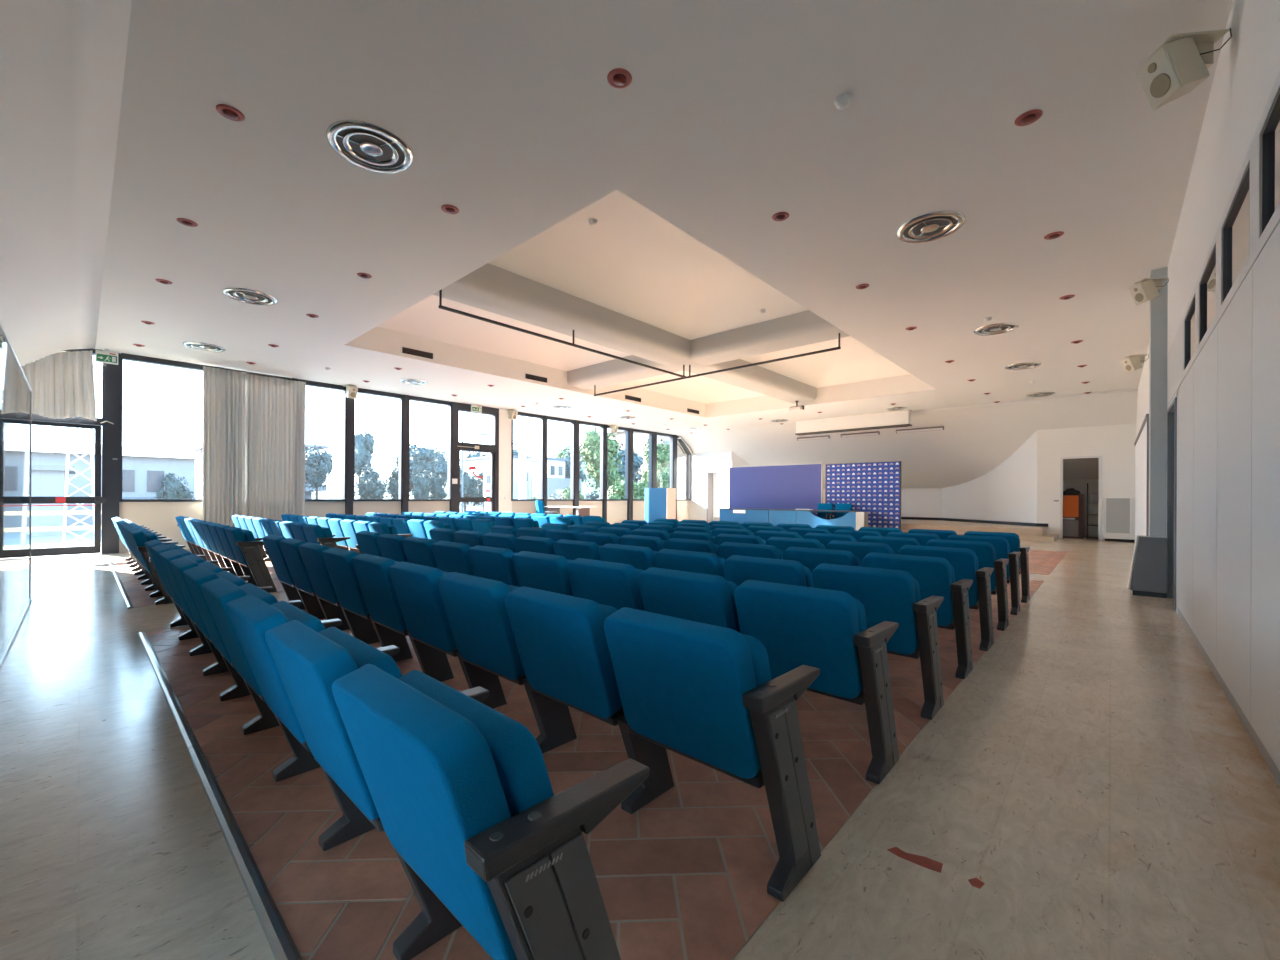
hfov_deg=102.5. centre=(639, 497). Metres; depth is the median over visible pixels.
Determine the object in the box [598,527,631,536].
chair
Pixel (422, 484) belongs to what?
tree
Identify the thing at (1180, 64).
loudspeaker
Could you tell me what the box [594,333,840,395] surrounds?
track
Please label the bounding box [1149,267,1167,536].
column
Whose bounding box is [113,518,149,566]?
chair
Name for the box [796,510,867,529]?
desk
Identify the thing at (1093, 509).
box
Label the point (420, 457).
tree
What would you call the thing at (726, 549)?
chair
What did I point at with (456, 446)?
door
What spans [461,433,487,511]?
street lamp
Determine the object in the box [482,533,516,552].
chair
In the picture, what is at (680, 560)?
chair
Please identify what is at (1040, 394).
ceiling vent
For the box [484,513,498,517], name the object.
chair
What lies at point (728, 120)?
ceiling
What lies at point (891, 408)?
ceiling vent
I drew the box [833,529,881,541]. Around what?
chair
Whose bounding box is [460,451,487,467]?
tree
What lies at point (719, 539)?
chair
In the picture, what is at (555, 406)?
ceiling vent
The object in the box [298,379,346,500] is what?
window
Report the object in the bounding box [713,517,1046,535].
floor
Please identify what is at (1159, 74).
grille
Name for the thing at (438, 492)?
tree
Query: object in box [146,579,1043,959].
floor
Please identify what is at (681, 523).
chair
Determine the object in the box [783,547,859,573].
chair
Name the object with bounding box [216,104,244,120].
recessed light
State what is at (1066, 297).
recessed light
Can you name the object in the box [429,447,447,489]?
tree
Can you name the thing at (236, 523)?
chair
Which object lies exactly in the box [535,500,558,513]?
chair
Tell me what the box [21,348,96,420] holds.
curtain
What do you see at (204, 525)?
chair
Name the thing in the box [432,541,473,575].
chair
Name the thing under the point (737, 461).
wall
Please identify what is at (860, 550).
chair
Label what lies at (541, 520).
chair
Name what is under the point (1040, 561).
floor
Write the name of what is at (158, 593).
chair
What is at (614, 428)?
loudspeaker
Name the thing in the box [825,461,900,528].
backdrop
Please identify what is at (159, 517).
wall
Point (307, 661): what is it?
chair
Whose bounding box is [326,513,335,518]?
chair
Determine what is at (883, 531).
chair
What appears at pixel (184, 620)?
chair
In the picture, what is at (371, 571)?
chair
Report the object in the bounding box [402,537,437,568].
chair
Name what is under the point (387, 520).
chair
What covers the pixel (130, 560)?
chair
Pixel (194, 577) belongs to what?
chair
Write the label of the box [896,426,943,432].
strip light
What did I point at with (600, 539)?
chair
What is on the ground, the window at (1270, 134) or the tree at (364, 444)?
the tree at (364, 444)
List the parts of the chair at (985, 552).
backrest, frame, armrest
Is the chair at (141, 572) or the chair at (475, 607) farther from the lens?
the chair at (141, 572)
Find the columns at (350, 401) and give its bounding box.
[218,367,676,521]
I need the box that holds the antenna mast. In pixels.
[122,402,142,448]
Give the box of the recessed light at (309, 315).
[306,314,318,317]
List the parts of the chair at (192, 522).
backrest, frame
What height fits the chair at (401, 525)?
0.807 m
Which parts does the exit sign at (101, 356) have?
panel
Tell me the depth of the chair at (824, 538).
5.59 m
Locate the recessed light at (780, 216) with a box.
[772,212,788,220]
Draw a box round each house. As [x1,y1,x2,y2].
[460,455,539,511]
[527,457,581,498]
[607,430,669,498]
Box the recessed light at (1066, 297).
[1059,295,1074,299]
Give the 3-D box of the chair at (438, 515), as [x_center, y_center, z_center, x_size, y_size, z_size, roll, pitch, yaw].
[-4.300,0.773,11.674,0.614,0.807,0.438,0,0,43]
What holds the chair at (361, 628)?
on the floor at (685, 875)
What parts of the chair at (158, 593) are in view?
backrest, frame, armrest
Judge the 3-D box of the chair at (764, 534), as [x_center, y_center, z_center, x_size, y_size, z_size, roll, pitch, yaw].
[1.736,0.800,6.138,0.614,0.807,0.438,0,0,43]
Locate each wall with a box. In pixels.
[119,501,688,552]
[689,451,731,521]
[732,451,824,502]
[901,488,940,517]
[941,431,1036,522]
[1037,424,1135,540]
[1063,479,1098,536]
[1136,0,1279,785]
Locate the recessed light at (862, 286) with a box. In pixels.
[856,284,868,288]
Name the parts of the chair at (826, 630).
backrest, seat, frame, armrest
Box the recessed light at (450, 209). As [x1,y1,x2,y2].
[441,204,458,213]
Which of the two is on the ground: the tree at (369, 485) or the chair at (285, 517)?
the tree at (369, 485)
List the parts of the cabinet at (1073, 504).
door, door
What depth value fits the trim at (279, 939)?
1.79 m
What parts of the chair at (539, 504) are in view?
backrest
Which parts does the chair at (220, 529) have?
backrest, frame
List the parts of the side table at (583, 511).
leg, leg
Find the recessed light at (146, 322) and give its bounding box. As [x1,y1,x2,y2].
[141,321,154,324]
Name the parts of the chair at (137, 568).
backrest, frame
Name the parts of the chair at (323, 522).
backrest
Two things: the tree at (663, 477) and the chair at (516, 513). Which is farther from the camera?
the tree at (663, 477)
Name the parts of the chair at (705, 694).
backrest, seat, frame, armrest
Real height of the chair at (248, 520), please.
0.807 m
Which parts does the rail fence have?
rail, rail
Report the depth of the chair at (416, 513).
12.34 m
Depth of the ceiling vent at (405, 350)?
11.06 m
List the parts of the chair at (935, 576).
backrest, seat, frame, armrest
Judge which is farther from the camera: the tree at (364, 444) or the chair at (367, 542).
the tree at (364, 444)
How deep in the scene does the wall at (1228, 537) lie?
2.95 m
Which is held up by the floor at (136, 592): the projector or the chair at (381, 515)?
the chair at (381, 515)
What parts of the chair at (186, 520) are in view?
backrest, frame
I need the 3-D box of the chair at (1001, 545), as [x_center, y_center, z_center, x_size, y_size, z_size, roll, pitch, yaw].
[3.679,0.808,5.510,0.619,0.807,0.437,0,0,43]
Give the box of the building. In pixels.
[31,439,196,525]
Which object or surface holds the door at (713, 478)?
in the wall at (701, 463)
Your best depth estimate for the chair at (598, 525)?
8.05 m
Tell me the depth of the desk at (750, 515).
19.81 m
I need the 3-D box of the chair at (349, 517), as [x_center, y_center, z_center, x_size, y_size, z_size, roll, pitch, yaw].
[-5.904,0.766,10.839,0.614,0.807,0.438,0,0,43]
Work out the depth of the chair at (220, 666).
3.46 m
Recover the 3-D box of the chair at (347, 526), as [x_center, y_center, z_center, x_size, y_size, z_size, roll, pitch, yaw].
[-4.657,0.772,8.541,0.614,0.807,0.438,0,0,43]
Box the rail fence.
[31,510,101,530]
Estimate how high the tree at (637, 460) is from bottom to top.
7.907 m
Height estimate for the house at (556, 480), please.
5.600 m
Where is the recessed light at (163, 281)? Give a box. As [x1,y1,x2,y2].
[155,279,172,283]
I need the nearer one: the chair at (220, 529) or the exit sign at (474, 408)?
the chair at (220, 529)
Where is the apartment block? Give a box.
[192,444,328,498]
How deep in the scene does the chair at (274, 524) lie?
8.17 m
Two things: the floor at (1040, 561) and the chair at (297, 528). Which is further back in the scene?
the floor at (1040, 561)
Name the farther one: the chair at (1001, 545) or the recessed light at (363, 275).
the recessed light at (363, 275)
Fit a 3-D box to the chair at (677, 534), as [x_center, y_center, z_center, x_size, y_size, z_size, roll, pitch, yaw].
[0.706,0.795,5.930,0.614,0.807,0.438,0,0,43]
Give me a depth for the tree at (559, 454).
75.63 m
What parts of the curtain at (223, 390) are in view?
rail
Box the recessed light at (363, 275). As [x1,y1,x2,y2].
[357,273,371,278]
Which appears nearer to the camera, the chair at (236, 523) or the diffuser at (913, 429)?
the chair at (236, 523)
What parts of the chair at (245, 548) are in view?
backrest, seat, armrest, frame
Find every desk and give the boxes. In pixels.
[719,508,768,524]
[768,509,795,526]
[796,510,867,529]
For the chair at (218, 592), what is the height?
0.807 m
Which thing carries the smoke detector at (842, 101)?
attached to the ceiling at (728, 120)
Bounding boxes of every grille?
[1106,498,1129,532]
[1125,361,1130,370]
[1134,288,1143,301]
[1148,63,1170,97]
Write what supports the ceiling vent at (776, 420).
in the ceiling at (728, 120)
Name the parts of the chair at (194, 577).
backrest, seat, frame, armrest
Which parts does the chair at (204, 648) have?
backrest, seat, frame, armrest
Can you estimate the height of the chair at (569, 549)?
0.807 m
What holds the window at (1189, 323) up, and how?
in the wall at (1228, 537)
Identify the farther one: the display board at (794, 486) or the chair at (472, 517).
the display board at (794, 486)
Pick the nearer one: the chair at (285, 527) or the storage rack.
the chair at (285, 527)
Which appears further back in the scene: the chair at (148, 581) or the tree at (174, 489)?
the tree at (174, 489)
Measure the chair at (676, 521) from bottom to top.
0.807 m
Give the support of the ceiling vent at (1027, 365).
in the ceiling at (728, 120)
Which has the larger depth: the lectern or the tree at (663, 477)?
the tree at (663, 477)
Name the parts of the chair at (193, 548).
backrest, frame, frame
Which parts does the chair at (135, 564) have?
backrest, frame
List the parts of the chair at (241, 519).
backrest, frame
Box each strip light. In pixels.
[797,435,829,440]
[840,431,879,437]
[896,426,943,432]
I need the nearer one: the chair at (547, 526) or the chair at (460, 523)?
the chair at (547, 526)
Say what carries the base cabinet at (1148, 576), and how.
on the floor at (1091, 788)
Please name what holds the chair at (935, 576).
on the floor at (685, 875)
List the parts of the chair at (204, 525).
backrest, frame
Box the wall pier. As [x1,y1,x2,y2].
[499,409,511,512]
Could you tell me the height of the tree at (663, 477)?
5.382 m
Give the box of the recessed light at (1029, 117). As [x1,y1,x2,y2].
[1014,109,1042,125]
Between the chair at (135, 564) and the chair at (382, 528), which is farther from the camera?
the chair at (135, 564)
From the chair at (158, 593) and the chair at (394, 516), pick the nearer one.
the chair at (158, 593)
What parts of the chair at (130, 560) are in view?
backrest, frame, frame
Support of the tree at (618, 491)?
on the ground
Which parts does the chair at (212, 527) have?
backrest, frame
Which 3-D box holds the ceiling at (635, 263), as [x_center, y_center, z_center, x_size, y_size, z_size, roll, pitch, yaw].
[1.105,-3.400,11.938,7.530,0.910,12.130,0,0,43]
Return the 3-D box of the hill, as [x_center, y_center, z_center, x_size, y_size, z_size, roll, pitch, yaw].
[-27.540,-15.702,147.437,60.000,34.764,200.000,0,0,43]
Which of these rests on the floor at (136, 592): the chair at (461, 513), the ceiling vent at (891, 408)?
the chair at (461, 513)
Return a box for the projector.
[789,401,804,411]
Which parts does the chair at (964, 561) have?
backrest, frame, armrest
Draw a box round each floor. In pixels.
[0,537,1279,959]
[112,558,283,607]
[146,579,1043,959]
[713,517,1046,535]
[1020,550,1066,574]
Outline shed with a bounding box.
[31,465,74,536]
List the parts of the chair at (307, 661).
backrest, seat, frame, armrest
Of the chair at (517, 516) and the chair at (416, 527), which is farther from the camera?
the chair at (517, 516)
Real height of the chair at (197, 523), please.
0.807 m
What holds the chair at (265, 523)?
on the floor at (136, 592)
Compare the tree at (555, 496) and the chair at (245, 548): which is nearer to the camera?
the chair at (245, 548)
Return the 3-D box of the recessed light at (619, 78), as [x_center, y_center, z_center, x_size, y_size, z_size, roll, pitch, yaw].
[-0.144,-2.935,3.617,0.176,0.032,0.176,0,0,43]
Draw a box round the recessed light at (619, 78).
[607,68,631,88]
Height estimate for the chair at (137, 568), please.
0.807 m
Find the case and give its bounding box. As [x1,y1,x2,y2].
[795,410,911,435]
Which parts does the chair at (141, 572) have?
backrest, frame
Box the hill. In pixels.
[195,444,599,498]
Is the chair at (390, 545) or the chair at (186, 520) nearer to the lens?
the chair at (390, 545)
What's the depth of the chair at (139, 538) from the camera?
5.60 m
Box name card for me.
[733,510,744,512]
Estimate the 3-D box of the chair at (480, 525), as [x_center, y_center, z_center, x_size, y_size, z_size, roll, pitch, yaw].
[-2.595,0.781,8.957,0.619,0.807,0.437,0,0,43]
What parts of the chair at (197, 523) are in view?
backrest, frame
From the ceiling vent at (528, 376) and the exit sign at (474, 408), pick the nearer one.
the ceiling vent at (528, 376)
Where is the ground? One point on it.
(49, 539)
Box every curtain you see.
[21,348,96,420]
[201,365,245,526]
[245,372,306,520]
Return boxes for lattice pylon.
[62,366,101,546]
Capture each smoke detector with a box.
[589,219,597,225]
[834,93,851,109]
[983,317,991,321]
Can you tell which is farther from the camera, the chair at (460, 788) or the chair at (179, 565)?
the chair at (179, 565)
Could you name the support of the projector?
attached to the ceiling beam
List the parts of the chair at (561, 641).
backrest, seat, frame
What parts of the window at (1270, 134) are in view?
pane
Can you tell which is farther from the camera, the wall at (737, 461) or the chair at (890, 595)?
the wall at (737, 461)
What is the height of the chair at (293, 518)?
0.807 m
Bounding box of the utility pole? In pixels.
[519,416,525,498]
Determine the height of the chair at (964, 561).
0.807 m
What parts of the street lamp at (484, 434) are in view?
overhead wire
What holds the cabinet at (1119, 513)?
on the floor at (1091, 788)
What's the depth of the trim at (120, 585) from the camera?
6.60 m
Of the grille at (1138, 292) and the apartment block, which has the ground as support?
the apartment block
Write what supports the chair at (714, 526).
on the floor at (685, 875)
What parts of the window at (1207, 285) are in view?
pane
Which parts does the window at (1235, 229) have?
pane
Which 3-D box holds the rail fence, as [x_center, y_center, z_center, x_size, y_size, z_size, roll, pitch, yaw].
[-17.718,0.948,10.275,0.100,1.350,15.200,0,0,43]
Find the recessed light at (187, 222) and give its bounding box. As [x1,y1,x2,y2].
[176,218,197,226]
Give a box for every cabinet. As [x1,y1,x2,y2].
[1063,494,1083,538]
[1104,498,1134,542]
[1128,535,1167,597]
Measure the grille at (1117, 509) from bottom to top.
0.985 m
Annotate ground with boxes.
[31,511,460,544]
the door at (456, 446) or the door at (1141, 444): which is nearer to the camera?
the door at (1141, 444)
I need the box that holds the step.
[902,530,1058,541]
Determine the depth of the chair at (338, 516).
11.08 m
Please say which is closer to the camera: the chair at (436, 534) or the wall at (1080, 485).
the chair at (436, 534)
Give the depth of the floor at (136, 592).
6.88 m
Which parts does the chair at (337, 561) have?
backrest, frame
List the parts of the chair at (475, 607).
backrest, seat, frame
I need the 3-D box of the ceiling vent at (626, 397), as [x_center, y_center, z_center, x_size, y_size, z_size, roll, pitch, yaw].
[-0.213,-3.091,16.063,0.012,0.170,0.790,0,0,43]
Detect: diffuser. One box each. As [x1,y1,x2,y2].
[798,437,827,440]
[841,433,878,436]
[897,428,942,432]
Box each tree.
[155,472,193,498]
[305,444,335,498]
[354,465,386,498]
[355,424,375,496]
[385,467,414,498]
[394,444,438,494]
[411,469,432,498]
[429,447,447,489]
[429,472,446,498]
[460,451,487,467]
[460,465,479,511]
[470,467,489,510]
[513,442,528,456]
[549,493,563,498]
[551,445,570,458]
[560,449,585,482]
[560,486,584,498]
[579,427,624,494]
[583,492,599,498]
[607,478,639,498]
[615,443,643,487]
[634,480,659,498]
[640,439,669,481]
[657,466,669,487]
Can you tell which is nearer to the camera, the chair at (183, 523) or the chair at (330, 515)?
the chair at (183, 523)
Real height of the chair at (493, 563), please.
0.807 m
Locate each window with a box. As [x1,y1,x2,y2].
[119,353,211,501]
[224,369,290,379]
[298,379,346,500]
[353,388,402,500]
[408,395,450,500]
[511,412,543,500]
[547,416,574,500]
[579,421,603,500]
[607,425,628,500]
[633,429,651,500]
[657,432,672,487]
[677,436,690,500]
[1184,296,1194,369]
[1199,244,1215,343]
[1222,161,1249,302]
[1260,88,1279,235]
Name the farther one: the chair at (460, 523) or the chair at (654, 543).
the chair at (460, 523)
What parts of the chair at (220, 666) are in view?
backrest, seat, frame, armrest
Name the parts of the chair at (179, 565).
backrest, seat, frame, armrest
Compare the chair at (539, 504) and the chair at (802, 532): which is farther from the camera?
the chair at (539, 504)
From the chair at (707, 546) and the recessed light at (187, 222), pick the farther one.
the recessed light at (187, 222)
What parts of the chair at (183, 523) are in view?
backrest, frame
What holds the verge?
on the ground
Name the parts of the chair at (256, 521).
backrest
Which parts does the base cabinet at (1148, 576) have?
panel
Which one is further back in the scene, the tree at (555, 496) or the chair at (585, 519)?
the tree at (555, 496)
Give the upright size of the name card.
0.135 m
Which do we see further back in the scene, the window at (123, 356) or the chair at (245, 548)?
the window at (123, 356)
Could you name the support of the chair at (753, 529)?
on the floor at (685, 875)
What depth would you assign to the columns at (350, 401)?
18.62 m
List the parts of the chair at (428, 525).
seat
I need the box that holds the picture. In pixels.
[486,475,489,483]
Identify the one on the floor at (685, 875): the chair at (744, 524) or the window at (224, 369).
the chair at (744, 524)
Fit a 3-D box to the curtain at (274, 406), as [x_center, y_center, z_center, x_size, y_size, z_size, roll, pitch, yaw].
[-8.879,-0.893,12.508,0.148,4.099,1.333,0,0,43]
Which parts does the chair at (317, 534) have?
backrest, seat, armrest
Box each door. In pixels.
[31,349,119,556]
[450,402,498,512]
[707,472,720,522]
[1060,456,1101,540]
[1134,414,1148,538]
[1167,397,1176,610]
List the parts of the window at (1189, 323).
pane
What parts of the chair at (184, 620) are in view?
backrest, seat, frame, frame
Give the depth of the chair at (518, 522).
9.40 m
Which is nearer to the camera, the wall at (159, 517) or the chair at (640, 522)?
the chair at (640, 522)
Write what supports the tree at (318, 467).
on the ground
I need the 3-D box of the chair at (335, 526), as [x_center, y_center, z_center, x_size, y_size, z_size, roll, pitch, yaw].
[-5.113,0.770,8.959,0.614,0.807,0.438,0,0,43]
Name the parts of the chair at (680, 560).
seat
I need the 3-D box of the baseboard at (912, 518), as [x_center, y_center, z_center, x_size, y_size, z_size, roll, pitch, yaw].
[11.140,0.849,19.910,1.556,0.100,8.595,0,0,-28]
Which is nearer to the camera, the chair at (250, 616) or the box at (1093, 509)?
the chair at (250, 616)
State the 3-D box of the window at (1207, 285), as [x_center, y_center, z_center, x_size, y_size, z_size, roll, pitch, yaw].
[4.234,-1.486,3.816,0.027,0.500,0.920,0,0,43]
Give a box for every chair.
[111,517,146,563]
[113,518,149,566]
[115,519,153,570]
[116,520,157,574]
[119,522,161,579]
[121,523,166,584]
[123,525,171,590]
[126,527,178,596]
[129,529,185,604]
[144,539,217,639]
[151,544,232,655]
[159,549,249,675]
[169,556,272,700]
[175,516,199,554]
[180,517,206,560]
[183,565,301,734]
[184,518,211,560]
[189,519,220,567]
[195,520,226,567]
[201,521,236,575]
[201,577,341,781]
[208,523,246,580]
[216,524,262,586]
[225,526,276,592]
[226,594,399,850]
[231,515,241,528]
[238,516,266,557]
[245,516,269,560]
[252,517,271,563]
[260,518,273,535]
[263,535,324,618]
[265,620,488,959]
[269,520,283,536]
[279,521,294,538]
[279,538,349,629]
[281,514,290,521]
[289,515,299,522]
[290,522,334,542]
[298,515,309,523]
[298,542,379,643]
[303,524,350,547]
[307,516,319,524]
[317,517,348,549]
[322,547,412,661]
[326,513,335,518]
[328,518,359,553]
[332,664,649,959]
[335,514,345,519]
[340,519,357,548]
[344,514,356,520]
[351,553,453,681]
[353,521,370,532]
[355,515,368,520]
[355,531,381,556]
[365,512,376,516]
[366,516,380,522]
[368,522,412,537]
[376,513,386,517]
[377,534,407,561]
[379,517,393,525]
[386,514,398,518]
[388,561,506,708]
[392,518,411,537]
[398,514,411,519]
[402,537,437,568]
[407,519,427,538]
[410,515,424,519]
[412,512,424,515]
[424,513,436,516]
[424,516,439,520]
[424,520,450,538]
[429,528,455,541]
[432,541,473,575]
[436,514,449,517]
[437,572,576,753]
[438,517,456,531]
[449,514,463,518]
[454,518,473,530]
[454,530,483,546]
[458,512,470,515]
[463,515,478,519]
[468,545,518,586]
[470,513,483,516]
[472,519,497,533]
[478,516,495,521]
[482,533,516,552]
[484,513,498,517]
[490,525,516,537]
[495,517,514,526]
[498,514,514,517]
[505,586,674,813]
[512,551,572,595]
[513,518,540,528]
[514,515,531,518]
[514,536,555,554]
[515,513,530,515]
[516,527,546,537]
[530,513,545,516]
[531,516,549,526]
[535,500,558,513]
[541,523,567,530]
[546,514,563,517]
[546,529,579,540]
[550,517,574,526]
[553,539,600,560]
[564,515,582,524]
[567,558,644,610]
[568,525,597,533]
[579,532,619,545]
[582,516,611,524]
[584,521,610,528]
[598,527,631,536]
[599,543,656,570]
[604,607,820,901]
[611,523,641,530]
[618,535,664,551]
[621,520,647,525]
[631,529,670,540]
[638,567,740,632]
[641,524,674,532]
[648,521,677,527]
[654,518,679,523]
[654,549,725,579]
[664,538,718,556]
[670,531,714,543]
[674,526,711,535]
[677,522,709,529]
[680,520,708,525]
[708,521,739,525]
[710,524,746,530]
[712,528,753,535]
[714,534,765,544]
[718,542,782,559]
[723,555,812,586]
[734,580,898,783]
[741,522,774,527]
[747,526,785,533]
[754,530,802,540]
[765,537,825,551]
[776,523,811,530]
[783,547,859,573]
[787,527,831,536]
[803,533,857,547]
[811,563,943,719]
[812,503,832,518]
[815,525,854,533]
[826,540,894,566]
[830,503,851,518]
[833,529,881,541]
[859,527,901,536]
[859,536,920,553]
[862,553,972,678]
[886,532,939,545]
[898,545,993,650]
[907,529,956,539]
[925,539,1008,630]
[947,535,1020,614]
[964,531,1029,602]
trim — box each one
[108,561,132,607]
[139,632,301,959]
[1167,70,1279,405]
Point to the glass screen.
(15, 389)
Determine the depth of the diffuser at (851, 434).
19.33 m
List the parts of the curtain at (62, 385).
rail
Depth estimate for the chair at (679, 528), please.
6.80 m
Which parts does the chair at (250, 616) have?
backrest, seat, frame, armrest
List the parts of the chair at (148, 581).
backrest, frame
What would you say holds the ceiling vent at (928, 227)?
in the ceiling at (728, 120)
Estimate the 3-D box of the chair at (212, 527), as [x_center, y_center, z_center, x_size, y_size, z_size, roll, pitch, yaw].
[-5.806,0.767,7.289,0.614,0.807,0.438,0,0,43]
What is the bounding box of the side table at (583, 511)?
[544,506,595,516]
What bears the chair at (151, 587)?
on the floor at (136, 592)
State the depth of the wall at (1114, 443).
15.29 m
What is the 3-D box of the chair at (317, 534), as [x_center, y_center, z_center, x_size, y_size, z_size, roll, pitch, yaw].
[-4.319,0.773,7.078,0.619,0.807,0.437,0,0,43]
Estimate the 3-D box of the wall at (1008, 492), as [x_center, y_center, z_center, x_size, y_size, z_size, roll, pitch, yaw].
[12.176,-0.847,18.119,0.120,4.200,4.255,0,0,-7]
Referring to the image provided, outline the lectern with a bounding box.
[644,488,675,522]
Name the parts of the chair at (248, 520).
backrest, frame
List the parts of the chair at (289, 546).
backrest, frame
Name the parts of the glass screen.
glass panel, glass panel, rail, glass panel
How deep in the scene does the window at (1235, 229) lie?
3.03 m
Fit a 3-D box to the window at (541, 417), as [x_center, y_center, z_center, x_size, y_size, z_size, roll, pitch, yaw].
[-3.998,-1.423,18.137,0.180,3.090,1.340,0,0,43]
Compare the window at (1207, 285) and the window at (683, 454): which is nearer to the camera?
the window at (1207, 285)
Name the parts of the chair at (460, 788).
backrest, seat, frame, armrest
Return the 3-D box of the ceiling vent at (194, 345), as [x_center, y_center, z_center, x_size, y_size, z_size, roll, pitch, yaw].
[-8.630,-2.997,10.179,0.656,0.062,0.656,0,0,-38]
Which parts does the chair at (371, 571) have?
backrest, frame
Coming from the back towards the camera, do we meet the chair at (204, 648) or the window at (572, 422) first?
the window at (572, 422)
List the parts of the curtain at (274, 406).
rail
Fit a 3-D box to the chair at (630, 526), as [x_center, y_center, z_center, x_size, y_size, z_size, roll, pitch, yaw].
[-0.086,0.792,7.809,0.614,0.807,0.438,0,0,43]
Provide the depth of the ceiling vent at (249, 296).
7.58 m
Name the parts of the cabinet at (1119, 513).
handle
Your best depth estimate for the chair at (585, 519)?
10.66 m
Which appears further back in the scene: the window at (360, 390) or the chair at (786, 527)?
the window at (360, 390)
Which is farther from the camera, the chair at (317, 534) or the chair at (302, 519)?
the chair at (302, 519)
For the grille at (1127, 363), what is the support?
attached to the loudspeaker at (1131, 363)
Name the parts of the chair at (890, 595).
backrest, seat, frame, armrest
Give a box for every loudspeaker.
[343,385,357,398]
[506,409,517,419]
[608,425,617,433]
[1121,354,1148,372]
[1129,277,1168,304]
[1136,28,1231,109]
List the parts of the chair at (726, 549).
seat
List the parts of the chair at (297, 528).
backrest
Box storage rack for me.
[1087,483,1097,538]
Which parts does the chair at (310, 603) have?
backrest, frame, frame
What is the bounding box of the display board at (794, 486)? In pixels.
[729,463,822,515]
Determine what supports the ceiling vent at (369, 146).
in the ceiling at (728, 120)
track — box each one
[439,289,686,377]
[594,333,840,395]
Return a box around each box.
[1090,506,1097,514]
[1091,494,1097,502]
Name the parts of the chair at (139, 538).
backrest, seat, frame, armrest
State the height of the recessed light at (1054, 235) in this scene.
0.032 m
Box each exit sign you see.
[95,349,117,364]
[471,404,481,412]
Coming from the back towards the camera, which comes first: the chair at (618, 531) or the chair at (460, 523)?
the chair at (460, 523)
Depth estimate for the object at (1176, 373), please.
3.08 m
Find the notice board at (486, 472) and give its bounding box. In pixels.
[483,469,489,510]
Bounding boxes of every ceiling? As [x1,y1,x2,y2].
[0,0,1232,488]
[345,190,934,417]
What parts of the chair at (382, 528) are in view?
backrest, seat, armrest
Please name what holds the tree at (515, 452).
on the ground
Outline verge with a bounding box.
[31,542,93,548]
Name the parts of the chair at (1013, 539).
backrest, frame, armrest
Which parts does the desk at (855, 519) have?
panel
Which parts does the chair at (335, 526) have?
backrest, frame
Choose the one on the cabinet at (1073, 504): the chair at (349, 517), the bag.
the bag
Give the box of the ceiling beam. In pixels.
[432,263,849,402]
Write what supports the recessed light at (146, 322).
in the ceiling at (728, 120)
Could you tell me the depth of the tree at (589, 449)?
47.89 m
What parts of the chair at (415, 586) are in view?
backrest, frame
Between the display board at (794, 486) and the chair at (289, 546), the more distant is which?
the display board at (794, 486)
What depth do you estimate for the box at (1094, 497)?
15.58 m
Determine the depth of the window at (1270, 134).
2.39 m
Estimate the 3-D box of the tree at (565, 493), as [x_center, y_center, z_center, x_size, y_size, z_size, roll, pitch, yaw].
[-5.880,0.263,45.374,2.372,2.985,2.189,0,0,-31]
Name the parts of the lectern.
panel, panel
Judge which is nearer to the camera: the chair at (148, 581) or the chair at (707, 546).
the chair at (707, 546)
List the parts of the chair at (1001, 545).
backrest, frame, armrest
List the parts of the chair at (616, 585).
seat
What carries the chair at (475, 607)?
on the floor at (685, 875)
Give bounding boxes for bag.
[1063,488,1080,493]
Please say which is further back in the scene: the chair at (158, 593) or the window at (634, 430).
the window at (634, 430)
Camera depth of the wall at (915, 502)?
20.70 m
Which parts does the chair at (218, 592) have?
backrest, seat, frame, armrest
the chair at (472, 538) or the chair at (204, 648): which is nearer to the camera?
the chair at (204, 648)
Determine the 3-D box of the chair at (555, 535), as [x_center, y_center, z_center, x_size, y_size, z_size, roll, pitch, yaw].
[-0.779,0.789,6.139,0.614,0.807,0.438,0,0,43]
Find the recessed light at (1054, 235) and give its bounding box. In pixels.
[1044,231,1063,239]
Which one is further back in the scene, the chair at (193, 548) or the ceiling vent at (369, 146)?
the chair at (193, 548)
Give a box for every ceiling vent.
[182,342,225,351]
[222,288,277,305]
[326,120,413,172]
[400,346,433,359]
[400,379,426,384]
[524,372,547,383]
[552,405,571,408]
[618,416,635,418]
[624,394,641,402]
[686,408,699,414]
[771,419,788,421]
[885,407,906,410]
[896,211,965,242]
[974,322,1018,335]
[1005,362,1040,369]
[1026,392,1054,396]
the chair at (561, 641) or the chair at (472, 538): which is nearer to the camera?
the chair at (561, 641)
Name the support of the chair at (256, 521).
on the floor at (136, 592)
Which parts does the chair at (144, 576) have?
backrest, frame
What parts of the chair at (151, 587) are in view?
backrest, frame, armrest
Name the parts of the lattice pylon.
leg, leg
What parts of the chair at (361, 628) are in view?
backrest, frame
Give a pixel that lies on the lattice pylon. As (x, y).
(69, 431)
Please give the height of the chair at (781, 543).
0.807 m
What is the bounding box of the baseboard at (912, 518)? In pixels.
[901,517,1047,526]
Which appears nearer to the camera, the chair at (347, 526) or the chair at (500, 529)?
the chair at (500, 529)
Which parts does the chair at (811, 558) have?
seat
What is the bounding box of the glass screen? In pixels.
[0,322,31,669]
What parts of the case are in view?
slot frame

